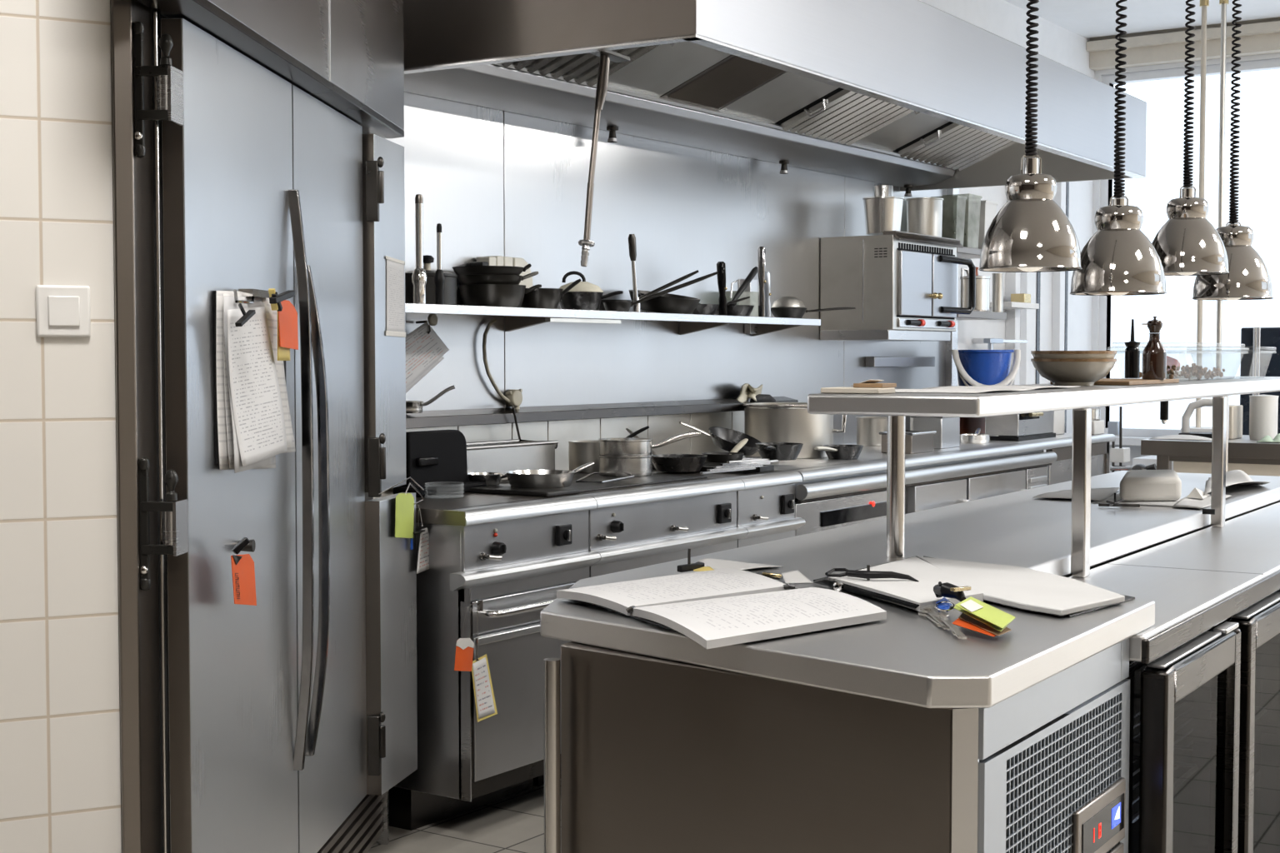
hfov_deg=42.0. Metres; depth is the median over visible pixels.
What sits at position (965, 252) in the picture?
shelf
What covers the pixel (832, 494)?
stove
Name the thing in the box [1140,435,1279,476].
countertop
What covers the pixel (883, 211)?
pail
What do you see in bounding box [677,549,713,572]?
binder clip
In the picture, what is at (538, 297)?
frying pan
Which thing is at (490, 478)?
pan
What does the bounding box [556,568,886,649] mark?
open book
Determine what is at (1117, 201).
socket
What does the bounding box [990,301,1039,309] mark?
shelf
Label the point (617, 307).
frying pan
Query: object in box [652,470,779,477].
cooktop
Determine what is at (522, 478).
pan
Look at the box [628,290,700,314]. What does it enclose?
frying pan
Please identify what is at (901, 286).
wall oven
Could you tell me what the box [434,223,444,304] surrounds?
shaft
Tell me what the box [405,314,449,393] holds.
sheets
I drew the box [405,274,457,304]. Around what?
pot
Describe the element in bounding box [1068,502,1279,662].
countertop
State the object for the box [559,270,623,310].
pan
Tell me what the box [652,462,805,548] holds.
range
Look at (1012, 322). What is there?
trim
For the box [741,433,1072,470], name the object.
countertop
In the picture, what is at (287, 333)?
tag
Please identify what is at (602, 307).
frying pan
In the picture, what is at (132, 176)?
trim
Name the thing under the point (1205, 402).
faucet
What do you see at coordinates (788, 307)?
frying pan
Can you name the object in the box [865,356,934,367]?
wall rail
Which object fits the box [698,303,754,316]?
frying pan
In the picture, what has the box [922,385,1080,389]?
sheet
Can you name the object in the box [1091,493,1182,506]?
loose sheet
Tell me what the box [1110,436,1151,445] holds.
trim
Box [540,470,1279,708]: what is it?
island countertop
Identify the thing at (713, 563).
loose sheet
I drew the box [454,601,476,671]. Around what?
tag
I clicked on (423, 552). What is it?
label card
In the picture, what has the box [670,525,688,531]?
tap
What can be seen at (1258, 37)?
trim
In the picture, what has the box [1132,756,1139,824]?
wire shelf
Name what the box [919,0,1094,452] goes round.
wall
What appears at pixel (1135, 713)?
wire shelf
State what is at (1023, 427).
toaster oven
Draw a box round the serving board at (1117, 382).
[1050,378,1179,385]
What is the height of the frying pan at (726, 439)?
0.136 m
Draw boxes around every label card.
[410,505,429,574]
[471,600,497,722]
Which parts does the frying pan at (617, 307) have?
handle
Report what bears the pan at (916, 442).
on the stove at (832, 494)
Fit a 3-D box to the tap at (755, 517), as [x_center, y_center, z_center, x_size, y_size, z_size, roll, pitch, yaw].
[0.412,0.311,5.693,0.034,0.024,0.054,2,3,34]
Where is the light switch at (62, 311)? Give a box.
[35,285,90,337]
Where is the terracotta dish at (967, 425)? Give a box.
[960,417,984,434]
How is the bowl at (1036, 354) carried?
in the bowl at (1059, 372)
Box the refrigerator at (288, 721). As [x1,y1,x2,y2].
[133,0,417,852]
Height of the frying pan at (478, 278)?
0.046 m
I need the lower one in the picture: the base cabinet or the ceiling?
the base cabinet
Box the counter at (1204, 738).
[1068,502,1279,852]
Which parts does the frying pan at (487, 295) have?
handle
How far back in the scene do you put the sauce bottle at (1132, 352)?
4.35 m
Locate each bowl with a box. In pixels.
[1030,350,1116,359]
[1030,358,1116,385]
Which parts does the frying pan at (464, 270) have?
handle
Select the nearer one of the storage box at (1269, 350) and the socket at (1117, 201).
the socket at (1117, 201)
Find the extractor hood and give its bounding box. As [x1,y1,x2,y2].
[403,0,1146,196]
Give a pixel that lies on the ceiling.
(1086, 18)
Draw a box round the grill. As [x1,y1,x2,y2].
[393,430,486,497]
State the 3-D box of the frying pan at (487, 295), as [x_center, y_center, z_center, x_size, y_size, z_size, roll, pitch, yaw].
[-0.471,-0.422,5.398,0.232,0.080,0.223,2,3,34]
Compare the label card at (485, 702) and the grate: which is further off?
the grate
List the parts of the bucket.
handle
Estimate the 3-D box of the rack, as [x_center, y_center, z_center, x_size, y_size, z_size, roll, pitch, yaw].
[0.370,0.132,5.951,0.178,0.006,1.030,1,3,15]
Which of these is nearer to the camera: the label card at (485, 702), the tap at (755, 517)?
the label card at (485, 702)
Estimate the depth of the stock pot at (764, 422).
6.63 m
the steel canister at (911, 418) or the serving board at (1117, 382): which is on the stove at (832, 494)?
the steel canister at (911, 418)
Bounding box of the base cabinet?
[1132,455,1173,469]
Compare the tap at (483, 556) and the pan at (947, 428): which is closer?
the tap at (483, 556)
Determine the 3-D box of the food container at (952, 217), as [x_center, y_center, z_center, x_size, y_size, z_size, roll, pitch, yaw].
[1.541,-1.020,8.320,0.144,0.253,0.116,2,3,34]
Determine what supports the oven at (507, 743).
in the range at (513, 554)
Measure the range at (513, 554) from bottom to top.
0.900 m
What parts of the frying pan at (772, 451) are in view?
handle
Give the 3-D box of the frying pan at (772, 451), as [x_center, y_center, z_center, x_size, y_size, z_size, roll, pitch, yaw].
[0.481,0.093,6.193,0.181,0.066,0.324,2,3,34]
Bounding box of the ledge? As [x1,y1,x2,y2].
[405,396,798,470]
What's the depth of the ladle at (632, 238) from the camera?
5.81 m
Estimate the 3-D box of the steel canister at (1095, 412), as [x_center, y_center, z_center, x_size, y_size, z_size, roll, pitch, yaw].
[2.343,-0.063,8.702,0.122,0.062,0.122,2,3,34]
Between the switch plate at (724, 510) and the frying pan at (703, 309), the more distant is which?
the frying pan at (703, 309)
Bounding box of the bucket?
[951,350,1020,386]
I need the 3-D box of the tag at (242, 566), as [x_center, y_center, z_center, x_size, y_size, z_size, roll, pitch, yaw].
[-0.726,0.268,3.056,0.036,0.137,0.196,0,2,-8]
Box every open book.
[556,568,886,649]
[813,555,1134,617]
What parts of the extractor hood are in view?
panel, hood nozzle, blank panel, blank panel, hood nozzle, filter handle, blank panel, hood nozzle, panel, filter handle, panel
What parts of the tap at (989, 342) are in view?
spout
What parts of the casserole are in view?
knob stem, lid knob, lid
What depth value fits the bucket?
8.36 m
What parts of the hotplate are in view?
pan grate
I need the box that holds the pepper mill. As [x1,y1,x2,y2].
[1141,316,1166,379]
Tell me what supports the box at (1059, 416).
on the stove at (832, 494)
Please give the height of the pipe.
0.706 m
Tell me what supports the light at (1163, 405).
attached to the shelf at (896, 406)
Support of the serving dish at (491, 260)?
on the wall shelf at (516, 318)
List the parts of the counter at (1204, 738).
door, door glass, door, door glass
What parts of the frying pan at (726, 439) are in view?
handle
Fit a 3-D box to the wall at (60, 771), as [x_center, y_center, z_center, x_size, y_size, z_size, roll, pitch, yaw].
[-1.042,-0.479,2.686,0.356,3.350,0.080,-1,3,-27]
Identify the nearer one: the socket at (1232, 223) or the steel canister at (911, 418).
the socket at (1232, 223)
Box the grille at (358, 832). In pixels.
[317,795,383,852]
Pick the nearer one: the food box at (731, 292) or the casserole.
the casserole
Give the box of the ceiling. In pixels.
[1004,0,1279,38]
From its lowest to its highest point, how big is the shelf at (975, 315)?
0.037 m
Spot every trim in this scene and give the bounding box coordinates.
[110,0,161,852]
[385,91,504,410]
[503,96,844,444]
[843,176,946,444]
[945,188,959,386]
[1005,199,1020,385]
[1020,272,1031,384]
[1035,272,1040,384]
[1051,182,1065,350]
[1064,181,1069,433]
[1086,16,1279,70]
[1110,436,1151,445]
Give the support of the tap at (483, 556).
on the range at (513, 554)
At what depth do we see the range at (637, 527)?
5.20 m
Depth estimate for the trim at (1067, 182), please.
10.20 m
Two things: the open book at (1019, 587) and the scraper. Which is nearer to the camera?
the open book at (1019, 587)
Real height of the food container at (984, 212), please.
0.256 m
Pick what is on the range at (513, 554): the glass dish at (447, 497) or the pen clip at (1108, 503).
the glass dish at (447, 497)
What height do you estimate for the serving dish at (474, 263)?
0.157 m
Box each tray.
[384,439,558,491]
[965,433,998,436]
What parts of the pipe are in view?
bracket plate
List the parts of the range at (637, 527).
control knob, control panel, guard rail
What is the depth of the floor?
4.59 m
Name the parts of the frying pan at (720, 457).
handle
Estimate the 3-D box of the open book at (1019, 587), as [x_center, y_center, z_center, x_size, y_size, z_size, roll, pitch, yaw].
[0.538,0.273,2.958,0.461,0.022,0.759,-1,3,-24]
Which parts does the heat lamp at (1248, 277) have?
lamp shade, bulb, coiled cord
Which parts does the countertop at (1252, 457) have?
leg, panel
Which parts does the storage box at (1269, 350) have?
lid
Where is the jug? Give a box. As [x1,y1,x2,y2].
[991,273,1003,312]
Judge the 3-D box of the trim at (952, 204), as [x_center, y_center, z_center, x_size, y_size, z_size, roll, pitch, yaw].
[1.629,-0.511,8.735,0.050,2.900,0.074,2,3,34]
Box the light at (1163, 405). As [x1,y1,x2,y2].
[1160,400,1168,424]
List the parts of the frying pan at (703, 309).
handle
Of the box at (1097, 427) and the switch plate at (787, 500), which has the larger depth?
the box at (1097, 427)
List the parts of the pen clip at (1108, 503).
clip arm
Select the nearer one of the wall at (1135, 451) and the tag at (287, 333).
the tag at (287, 333)
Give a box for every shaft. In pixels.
[411,194,427,304]
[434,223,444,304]
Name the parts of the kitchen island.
corner post, vent frame, plate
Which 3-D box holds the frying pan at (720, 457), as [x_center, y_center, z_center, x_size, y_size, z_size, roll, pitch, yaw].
[0.348,0.096,6.209,0.157,0.088,0.306,2,3,34]
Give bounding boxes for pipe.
[578,50,629,266]
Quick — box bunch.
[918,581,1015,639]
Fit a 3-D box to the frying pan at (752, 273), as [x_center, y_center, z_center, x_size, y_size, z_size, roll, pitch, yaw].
[0.406,-0.552,6.552,0.040,0.162,0.216,2,3,34]
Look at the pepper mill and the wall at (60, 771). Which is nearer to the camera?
the wall at (60, 771)
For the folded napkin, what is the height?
0.022 m
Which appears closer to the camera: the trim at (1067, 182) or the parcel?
the parcel
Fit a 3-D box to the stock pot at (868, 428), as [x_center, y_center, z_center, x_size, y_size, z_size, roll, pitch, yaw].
[1.085,0.021,7.647,0.192,0.128,0.192,2,3,34]
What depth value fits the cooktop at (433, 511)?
4.65 m
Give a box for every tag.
[230,537,256,605]
[268,288,298,360]
[378,476,424,538]
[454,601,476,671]
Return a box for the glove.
[750,394,775,402]
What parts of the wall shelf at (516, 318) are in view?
wall rail, whisk handle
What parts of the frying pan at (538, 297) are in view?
handle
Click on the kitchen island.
(899, 733)
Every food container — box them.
[930,195,966,245]
[942,193,981,248]
[960,200,998,249]
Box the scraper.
[1166,355,1180,371]
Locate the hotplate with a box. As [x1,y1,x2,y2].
[499,472,707,492]
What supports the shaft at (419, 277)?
on the wall shelf at (516, 318)
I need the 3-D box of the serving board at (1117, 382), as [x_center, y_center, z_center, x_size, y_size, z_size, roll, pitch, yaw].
[1.183,-0.111,4.135,0.190,0.010,0.449,2,3,32]
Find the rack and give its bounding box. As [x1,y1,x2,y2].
[700,456,778,474]
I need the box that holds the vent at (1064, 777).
[1005,690,1122,852]
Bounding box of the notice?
[385,255,405,337]
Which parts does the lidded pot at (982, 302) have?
handle, lid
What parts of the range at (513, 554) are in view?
control knob, rail, control panel, guard rail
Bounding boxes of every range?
[373,490,600,830]
[501,476,748,786]
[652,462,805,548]
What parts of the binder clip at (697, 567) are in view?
clip arm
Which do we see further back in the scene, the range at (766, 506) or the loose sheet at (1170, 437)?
the loose sheet at (1170, 437)
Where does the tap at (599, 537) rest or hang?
on the range at (637, 527)
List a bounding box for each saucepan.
[405,385,454,413]
[568,425,649,473]
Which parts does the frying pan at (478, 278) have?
handle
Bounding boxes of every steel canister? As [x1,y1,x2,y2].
[910,415,912,430]
[1090,408,1100,420]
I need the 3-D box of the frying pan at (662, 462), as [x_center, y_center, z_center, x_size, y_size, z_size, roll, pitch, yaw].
[0.066,0.083,5.888,0.369,0.140,0.205,2,3,34]
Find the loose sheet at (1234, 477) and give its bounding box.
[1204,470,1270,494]
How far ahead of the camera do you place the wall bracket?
9.28 m
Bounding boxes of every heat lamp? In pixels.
[978,0,1082,272]
[1070,0,1166,295]
[1151,0,1229,275]
[1191,0,1273,300]
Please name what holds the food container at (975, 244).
on the shelf at (965, 252)
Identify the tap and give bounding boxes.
[480,552,501,560]
[596,534,616,540]
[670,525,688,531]
[752,514,769,520]
[972,338,1027,349]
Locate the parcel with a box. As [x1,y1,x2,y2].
[1119,470,1181,501]
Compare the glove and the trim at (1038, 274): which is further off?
the trim at (1038, 274)
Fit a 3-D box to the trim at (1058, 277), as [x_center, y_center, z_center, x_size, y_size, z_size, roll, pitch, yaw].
[2.520,-0.567,10.044,0.050,2.900,0.084,2,3,34]
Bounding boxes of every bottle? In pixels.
[1125,319,1139,378]
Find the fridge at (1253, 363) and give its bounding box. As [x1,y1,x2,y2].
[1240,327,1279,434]
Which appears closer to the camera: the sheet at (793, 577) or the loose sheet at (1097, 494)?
the sheet at (793, 577)
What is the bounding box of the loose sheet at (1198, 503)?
[1171,494,1230,509]
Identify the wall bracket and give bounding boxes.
[990,293,1039,309]
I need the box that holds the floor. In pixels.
[367,785,544,852]
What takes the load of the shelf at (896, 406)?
on the island countertop
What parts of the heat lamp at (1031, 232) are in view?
bulb, lamp shade, coiled cord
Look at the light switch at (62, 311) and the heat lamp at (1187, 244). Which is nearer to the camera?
the light switch at (62, 311)
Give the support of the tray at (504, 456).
on the range at (513, 554)
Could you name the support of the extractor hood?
attached to the wall at (1006, 20)
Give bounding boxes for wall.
[0,0,121,852]
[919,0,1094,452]
[1090,52,1279,473]
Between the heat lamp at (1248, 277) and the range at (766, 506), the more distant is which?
the range at (766, 506)
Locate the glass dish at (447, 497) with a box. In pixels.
[425,481,464,498]
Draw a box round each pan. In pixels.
[452,263,531,275]
[457,271,538,284]
[458,284,541,307]
[467,472,515,485]
[505,462,594,488]
[520,279,581,309]
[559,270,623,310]
[598,270,699,310]
[603,271,718,311]
[625,428,707,472]
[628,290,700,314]
[679,421,760,455]
[691,296,749,314]
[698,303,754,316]
[701,438,748,463]
[755,442,803,460]
[770,295,855,318]
[814,445,863,459]
[879,430,936,454]
[910,416,959,449]
[960,428,989,444]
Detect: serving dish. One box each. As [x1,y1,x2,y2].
[469,261,488,265]
[476,256,495,265]
[489,255,503,265]
[503,256,512,266]
[512,257,532,288]
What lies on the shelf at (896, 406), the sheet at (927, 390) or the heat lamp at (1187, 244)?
the sheet at (927, 390)
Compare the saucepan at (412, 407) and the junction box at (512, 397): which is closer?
the saucepan at (412, 407)
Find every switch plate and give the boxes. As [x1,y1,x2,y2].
[555,524,571,546]
[717,503,731,524]
[780,494,794,514]
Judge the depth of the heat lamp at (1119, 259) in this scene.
4.01 m
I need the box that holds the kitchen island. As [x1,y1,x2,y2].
[540,470,1279,852]
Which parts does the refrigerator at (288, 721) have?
rod, door, header panel, bow handle, bow handle, door, header panel, kick post, door, door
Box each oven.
[471,580,578,781]
[820,230,975,341]
[985,410,1055,441]
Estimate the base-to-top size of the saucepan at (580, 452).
0.159 m
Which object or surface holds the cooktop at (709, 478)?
in the range at (637, 527)
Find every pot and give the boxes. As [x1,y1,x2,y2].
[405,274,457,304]
[597,431,699,477]
[742,402,846,459]
[855,416,887,445]
[960,266,990,311]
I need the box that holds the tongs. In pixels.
[757,246,766,316]
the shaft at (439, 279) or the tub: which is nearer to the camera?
the shaft at (439, 279)
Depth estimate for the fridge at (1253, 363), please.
9.34 m
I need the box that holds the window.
[1097,58,1279,437]
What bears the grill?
on the range at (513, 554)
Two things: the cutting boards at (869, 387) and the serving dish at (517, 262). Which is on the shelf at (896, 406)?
the cutting boards at (869, 387)
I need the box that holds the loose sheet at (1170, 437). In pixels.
[1149,435,1211,440]
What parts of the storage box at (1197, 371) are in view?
lid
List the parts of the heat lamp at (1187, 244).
bulb, coiled cord, lamp shade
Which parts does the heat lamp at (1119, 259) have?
bulb, lamp shade, coiled cord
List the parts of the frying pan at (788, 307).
lid, handle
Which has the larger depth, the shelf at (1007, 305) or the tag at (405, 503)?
the shelf at (1007, 305)
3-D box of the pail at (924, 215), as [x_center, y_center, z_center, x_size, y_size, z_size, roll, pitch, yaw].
[1.347,-0.981,7.887,0.176,0.190,0.176,2,3,34]
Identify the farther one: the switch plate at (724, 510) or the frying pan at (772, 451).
the frying pan at (772, 451)
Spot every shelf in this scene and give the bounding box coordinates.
[405,271,820,336]
[807,376,1279,577]
[955,310,1006,319]
[956,246,981,259]
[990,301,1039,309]
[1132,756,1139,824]
[1133,711,1140,744]
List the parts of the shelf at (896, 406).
post, post, post, post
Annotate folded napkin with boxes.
[1165,370,1204,378]
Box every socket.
[1020,155,1041,174]
[1109,195,1128,205]
[1179,186,1195,197]
[1225,222,1241,225]
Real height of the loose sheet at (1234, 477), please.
0.031 m
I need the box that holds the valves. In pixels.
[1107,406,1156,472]
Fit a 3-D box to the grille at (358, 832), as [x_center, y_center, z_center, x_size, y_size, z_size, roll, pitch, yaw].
[-0.747,1.049,3.680,0.025,0.152,1.560,0,2,3]
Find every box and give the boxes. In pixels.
[482,318,522,439]
[725,279,758,316]
[1053,410,1064,434]
[1091,420,1104,434]
[1107,342,1249,381]
[1186,346,1276,378]
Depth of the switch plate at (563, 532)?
4.77 m
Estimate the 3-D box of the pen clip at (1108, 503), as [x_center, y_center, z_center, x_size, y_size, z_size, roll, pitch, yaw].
[1.284,0.198,4.460,0.108,0.040,0.085,1,3,13]
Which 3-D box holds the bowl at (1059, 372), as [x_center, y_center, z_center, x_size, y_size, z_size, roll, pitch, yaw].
[1.008,-0.127,3.875,0.193,0.063,0.193,2,3,32]
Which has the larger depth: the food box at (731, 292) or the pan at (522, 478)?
the food box at (731, 292)
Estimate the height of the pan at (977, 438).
0.062 m
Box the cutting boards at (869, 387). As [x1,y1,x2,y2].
[820,379,896,394]
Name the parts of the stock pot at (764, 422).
handle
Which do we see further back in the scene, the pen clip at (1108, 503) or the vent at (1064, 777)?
the pen clip at (1108, 503)
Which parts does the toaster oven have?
oven handle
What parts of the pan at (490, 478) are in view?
handle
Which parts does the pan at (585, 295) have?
lid handle, lid, handle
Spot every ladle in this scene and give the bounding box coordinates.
[628,234,639,312]
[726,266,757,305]
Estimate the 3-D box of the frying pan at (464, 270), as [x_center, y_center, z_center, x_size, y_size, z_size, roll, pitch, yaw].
[-0.489,-0.507,5.380,0.234,0.040,0.234,2,3,34]
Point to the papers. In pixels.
(253, 426)
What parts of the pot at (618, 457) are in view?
pot, long handle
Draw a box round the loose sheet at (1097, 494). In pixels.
[1032,487,1119,500]
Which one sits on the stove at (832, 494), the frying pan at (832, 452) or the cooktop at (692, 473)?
the frying pan at (832, 452)
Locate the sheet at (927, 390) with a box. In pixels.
[895,388,1034,393]
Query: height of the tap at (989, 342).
0.085 m
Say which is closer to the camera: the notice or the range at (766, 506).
the notice
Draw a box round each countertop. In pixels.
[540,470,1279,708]
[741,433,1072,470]
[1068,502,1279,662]
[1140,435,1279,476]
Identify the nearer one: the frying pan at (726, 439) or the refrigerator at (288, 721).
the refrigerator at (288, 721)
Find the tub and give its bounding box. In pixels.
[1249,395,1278,439]
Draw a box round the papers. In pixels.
[213,289,295,473]
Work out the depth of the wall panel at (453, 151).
5.48 m
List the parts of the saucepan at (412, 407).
handle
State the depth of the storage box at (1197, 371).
4.80 m
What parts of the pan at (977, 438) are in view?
handle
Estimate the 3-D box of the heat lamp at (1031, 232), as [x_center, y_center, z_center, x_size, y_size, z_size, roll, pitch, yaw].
[0.826,-1.259,3.492,0.214,1.860,0.214,2,3,32]
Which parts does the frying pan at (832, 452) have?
handle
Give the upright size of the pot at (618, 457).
0.143 m
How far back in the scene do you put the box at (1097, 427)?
8.65 m
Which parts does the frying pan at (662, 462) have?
handle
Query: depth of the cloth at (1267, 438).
7.85 m
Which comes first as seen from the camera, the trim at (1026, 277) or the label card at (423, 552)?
the label card at (423, 552)
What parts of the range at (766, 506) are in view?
burner grate, control panel, guard rail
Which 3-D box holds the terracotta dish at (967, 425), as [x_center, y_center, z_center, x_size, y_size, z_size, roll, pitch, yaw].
[1.722,-0.008,8.619,0.101,0.104,0.336,2,3,34]
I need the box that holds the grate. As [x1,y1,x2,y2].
[469,484,579,497]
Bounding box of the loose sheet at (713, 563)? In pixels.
[696,558,780,570]
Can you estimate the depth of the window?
10.45 m
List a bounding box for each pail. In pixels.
[862,185,904,234]
[905,197,943,237]
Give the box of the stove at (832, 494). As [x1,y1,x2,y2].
[741,433,1115,536]
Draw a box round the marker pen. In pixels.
[1202,509,1214,514]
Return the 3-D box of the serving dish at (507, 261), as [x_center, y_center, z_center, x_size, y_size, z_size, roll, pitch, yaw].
[-0.464,-0.481,5.617,0.057,0.179,0.045,2,3,34]
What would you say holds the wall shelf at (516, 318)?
attached to the wall at (1006, 20)
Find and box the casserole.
[405,255,457,304]
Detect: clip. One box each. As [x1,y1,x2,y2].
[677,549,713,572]
[825,565,918,581]
[1098,493,1139,507]
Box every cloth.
[735,383,762,403]
[1256,433,1279,443]
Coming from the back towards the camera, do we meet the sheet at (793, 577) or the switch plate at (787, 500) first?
the switch plate at (787, 500)
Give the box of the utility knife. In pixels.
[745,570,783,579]
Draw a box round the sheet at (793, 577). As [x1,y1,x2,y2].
[781,570,812,584]
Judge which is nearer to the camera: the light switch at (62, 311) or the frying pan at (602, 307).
the light switch at (62, 311)
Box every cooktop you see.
[373,490,572,524]
[501,476,720,494]
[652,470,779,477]
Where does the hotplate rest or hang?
on the range at (637, 527)
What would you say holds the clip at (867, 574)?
on the open book at (1019, 587)
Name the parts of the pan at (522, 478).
handle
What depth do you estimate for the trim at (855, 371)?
8.09 m
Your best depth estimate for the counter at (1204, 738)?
3.15 m
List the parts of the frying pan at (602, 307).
handle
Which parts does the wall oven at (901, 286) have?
door, door knob, door knob, door, bar handle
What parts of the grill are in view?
lid handle, lid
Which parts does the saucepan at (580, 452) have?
handle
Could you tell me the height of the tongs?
0.277 m
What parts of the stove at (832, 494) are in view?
control panel, guard rail, drawer, drawer handle, drawer, vent panel, panel, leg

